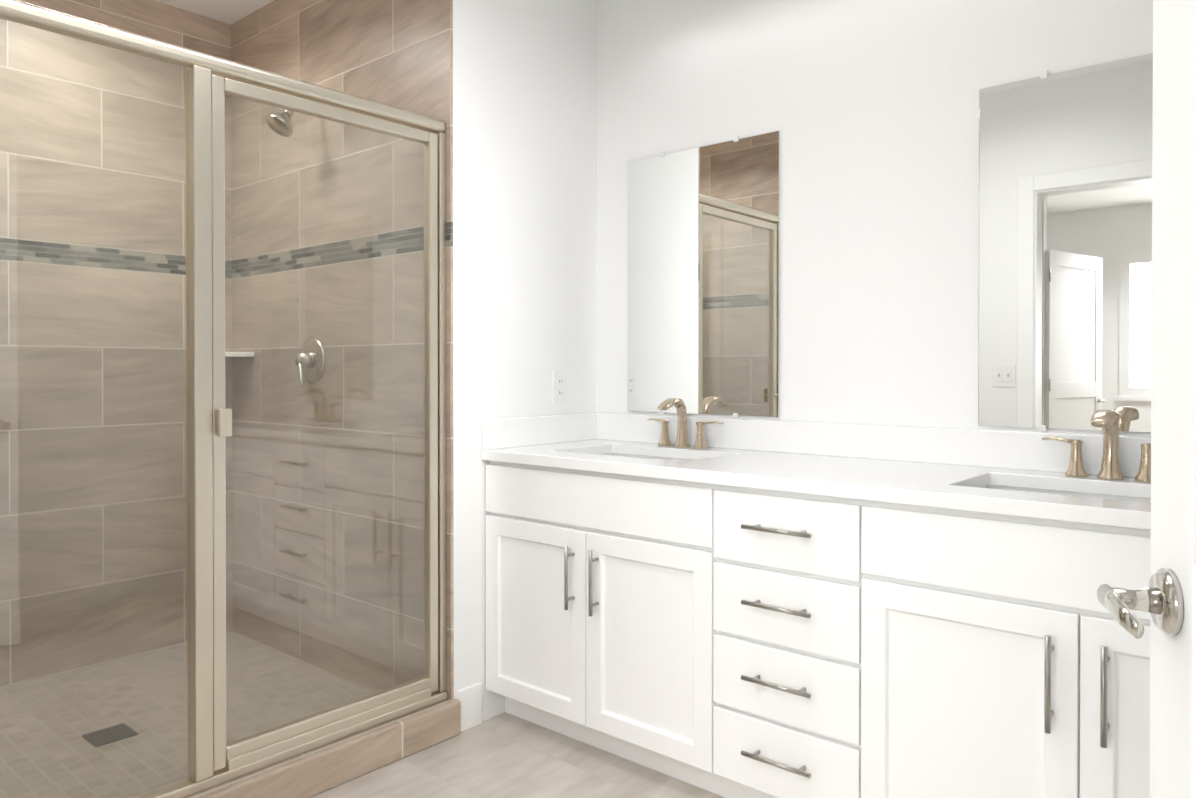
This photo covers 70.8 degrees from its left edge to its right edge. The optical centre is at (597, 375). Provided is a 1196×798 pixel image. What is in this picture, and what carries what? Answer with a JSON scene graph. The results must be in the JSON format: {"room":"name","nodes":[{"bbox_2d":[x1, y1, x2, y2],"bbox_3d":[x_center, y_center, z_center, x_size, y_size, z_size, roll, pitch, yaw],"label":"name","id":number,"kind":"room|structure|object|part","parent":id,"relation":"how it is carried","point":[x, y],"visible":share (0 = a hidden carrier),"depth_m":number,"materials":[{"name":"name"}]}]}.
{"room":"bathroom","nodes":[
{"label":"bathroom","id":0,"kind":"room"},
{"bbox_2d":[154,0,273,24],"bbox_3d":[-0.438,-1.549,2.010,4.160,0.100,2.670,0,1,41],"label":"ceiling","id":1,"kind":"structure","parent":0,"point":[230,12],"depth_m":3.45,"materials":[{"name":"paint"}]},
{"bbox_2d":[310,712,724,797],"bbox_3d":[-0.438,1.201,2.029,4.160,0.100,2.670,0,1,41],"label":"floor","id":2,"kind":"structure","parent":0,"point":[504,755],"depth_m":2.42,"materials":[{"name":"tile"}]},
{"bbox_2d":[0,632,374,797],"bbox_3d":[-1.546,1.132,2.635,1.370,0.030,1.480,0,1,41],"label":"floor","id":3,"kind":"structure","parent":2,"relation":"on","point":[112,718],"depth_m":2.78,"materials":[{"name":"beige tile"}]},
{"bbox_2d":[81,723,137,747],"bbox_3d":[-1.512,1.115,2.605,0.120,0.004,0.120,0,1,41],"label":"floor drain","id":4,"kind":"object","parent":3,"relation":"on","point":[115,731],"depth_m":2.60,"materials":[{"name":"metal"}]},
{"bbox_2d":[185,699,460,797],"bbox_3d":[-0.973,1.095,2.155,0.125,0.110,1.502,0,1,41],"label":"curb","id":5,"kind":"object","parent":2,"relation":"on","point":[315,771],"visible":0.73,"depth_m":2.37,"materials":[{"name":"tile"}]},
{"bbox_2d":[0,0,447,797],"bbox_3d":[-0.982,0.116,2.141,0.104,1.848,1.480,0,1,41],"label":"shower enclosure","id":6,"kind":"object","parent":5,"relation":"on","point":[212,754],"visible":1,"depth_m":2.13,"materials":[{"name":"clear glass"}]},
{"bbox_3d":[-0.982,-0.788,2.135,0.048,0.040,1.480,0,1,41],"label":"header frame","id":7,"kind":"part","parent":6,"relation":"part of","materials":[{"name":"silver metal"}]},
{"bbox_3d":[-0.975,0.120,2.150,0.104,0.070,0.032,0,1,41],"label":"pull handle","id":8,"kind":"part","parent":6,"relation":"part of","materials":[{"name":"silver metal"}]},
{"bbox_3d":[-0.982,0.136,2.141,0.052,1.808,1.480,0,1,41],"label":"track frame","id":9,"kind":"part","parent":6,"relation":"part of","materials":[{"name":"silver metal"}]},
{"bbox_3d":[-0.749,0.127,2.405,0.040,1.778,0.716,0,1,41],"label":"door frame","id":10,"kind":"part","parent":6,"relation":"part of","materials":[{"name":"silver metal"}]},
{"bbox_3d":[-0.752,0.113,2.408,0.006,1.694,0.660,0,1,41],"label":"glass door","id":11,"kind":"part","parent":6,"relation":"part of","materials":[{"name":"clear glass"}]},
{"bbox_2d":[486,494,1149,797],"bbox_3d":[0.626,0.799,2.270,2.188,0.700,0.606,0,1,41],"label":"bathroom vanity","id":12,"kind":"object","parent":2,"relation":"on","point":[743,608],"depth_m":2.02,"materials":[{"name":"white wood"}]},
{"bbox_2d":[481,413,1150,529],"bbox_3d":[0.635,0.216,2.273,2.193,0.134,0.583,0,1,41],"label":"countertop","id":13,"kind":"structure","parent":12,"relation":"on","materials":[{"name":"white stone"}]},
{"bbox_2d":[553,450,612,465],"bbox_3d":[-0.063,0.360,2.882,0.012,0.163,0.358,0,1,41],"label":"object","id":14,"kind":"structure","parent":13,"relation":"in","point":[606,459],"depth_m":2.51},
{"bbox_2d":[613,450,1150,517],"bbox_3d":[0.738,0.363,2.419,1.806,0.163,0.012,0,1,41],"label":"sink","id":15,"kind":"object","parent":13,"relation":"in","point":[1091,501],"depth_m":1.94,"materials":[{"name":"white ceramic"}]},
{"bbox_2d":[453,0,596,720],"bbox_3d":[-0.850,-0.184,3.478,1.630,2.650,0.700,0,1,41],"label":"wall","id":16,"kind":"structure","parent":0,"point":[524,199],"depth_m":2.88,"materials":[{"name":"white paint"}]},
{"bbox_2d":[231,0,453,699],"bbox_3d":[-1.025,-0.182,3.161,1.480,2.650,0.010,0,1,41],"label":"shower wall tile","id":17,"kind":"structure","parent":16,"relation":"attached to","point":[397,53],"depth_m":3.09,"materials":[{"name":"beige tile"}]},
{"bbox_2d":[185,352,253,357],"bbox_3d":[-1.571,-0.085,3.494,0.200,0.022,0.200,0,1,41],"label":"shelf","id":18,"kind":"object","parent":17,"relation":"attached to","point":[235,353],"depth_m":3.47,"materials":[{"name":"ceramic"}]},
{"bbox_2d":[266,110,292,136],"bbox_3d":[-1.114,-0.965,3.090,0.100,0.187,0.205,0,1,41],"label":"shower fixture","id":19,"kind":"object","parent":17,"relation":"attached to","point":[288,132],"depth_m":3.04,"materials":[{"name":"silver metal"}]},
{"bbox_3d":[-1.114,-0.965,3.090,0.100,0.187,0.205,0,1,41],"label":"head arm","id":20,"kind":"part","parent":19,"relation":"part of"},
{"bbox_2d":[295,337,324,387],"bbox_3d":[-1.113,-0.049,3.183,0.176,0.193,0.072,0,1,41],"label":"shower fixture","id":21,"kind":"object","parent":17,"relation":"attached to","point":[313,349],"depth_m":3.17,"materials":[{"name":"silver metal"}]},
{"bbox_3d":[-1.113,-0.049,3.183,0.176,0.193,0.072,0,1,41],"label":"valve plate","id":22,"kind":"part","parent":21,"relation":"part of","materials":[{"name":"silver metal"}]},
{"bbox_2d":[457,682,481,731],"bbox_3d":[-0.976,1.083,2.083,0.013,0.135,1.810,0,1,41],"label":"baseboard","id":23,"kind":"structure","parent":16,"relation":"attached to","point":[469,698],"depth_m":2.73,"materials":[{"name":"paint"}]},
{"bbox_2d":[552,371,566,402],"bbox_3d":[-0.138,0.044,3.050,0.008,0.116,0.072,0,1,41],"label":"outlet","id":24,"kind":"object","parent":16,"relation":"attached to","point":[557,386],"visible":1,"depth_m":3.04,"materials":[{"name":"white plastic"}]},
{"bbox_2d":[541,458,1150,589],"bbox_3d":[0.512,0.365,2.157,1.806,0.163,0.012,0,1,41],"label":"false drawer fronts","id":25,"kind":"structure","parent":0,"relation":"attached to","point":[1035,543],"depth_m":1.74,"materials":[{"name":"white wood"}]},
{"bbox_2d":[597,0,1152,436],"bbox_3d":[0.385,-0.181,2.974,4.160,2.650,0.150,0,1,41],"label":"wall","id":26,"kind":"structure","parent":0,"point":[868,110],"depth_m":2.54,"materials":[{"name":"white paint"}]},
{"bbox_2d":[628,131,779,417],"bbox_3d":[0.345,-0.328,2.901,0.623,0.939,0.008,0,1,41],"label":"mirror","id":27,"kind":"object","parent":26,"relation":"attached to","point":[703,277],"visible":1,"depth_m":2.88,"materials":[{"name":"clear glass"}]},
{"bbox_2d":[978,53,1152,432],"bbox_3d":[1.277,-0.322,2.096,0.623,0.939,0.008,0,1,41],"label":"mirror","id":28,"kind":"object","parent":26,"relation":"attached to","point":[1065,249],"visible":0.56,"depth_m":2.16,"materials":[{"name":"clear glass"}]},
{"bbox_3d":[1.070,-0.165,0.698,0.150,2.650,2.400,0,1,41],"label":"wall","id":29,"kind":"structure","parent":0,"visible":0},
{"bbox_2d":[1097,0,1195,797],"bbox_3d":[0.502,0.113,0.488,0.169,2.073,0.867,0,0,15],"label":"entry door","id":30,"kind":"structure","parent":29,"relation":"in","point":[1166,599],"depth_m":0.85,"materials":[{"name":"paint"}]},
{"bbox_3d":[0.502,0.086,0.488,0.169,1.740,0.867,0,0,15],"label":"handle","id":31,"kind":"part","parent":30,"relation":"part of","materials":[{"name":"silver metal"}]},
{"bbox_3d":[-2.178,-0.181,3.072,0.150,2.650,1.650,0,1,41],"label":"wall","id":32,"kind":"structure","parent":0,"visible":0},
{"bbox_2d":[0,0,232,686],"bbox_3d":[-2.068,-0.181,3.077,0.010,2.650,1.480,0,1,41],"label":"shower wall tile","id":33,"kind":"structure","parent":32,"relation":"attached to","point":[156,20],"depth_m":3.23,"materials":[{"name":"beige tile"}]}
]}

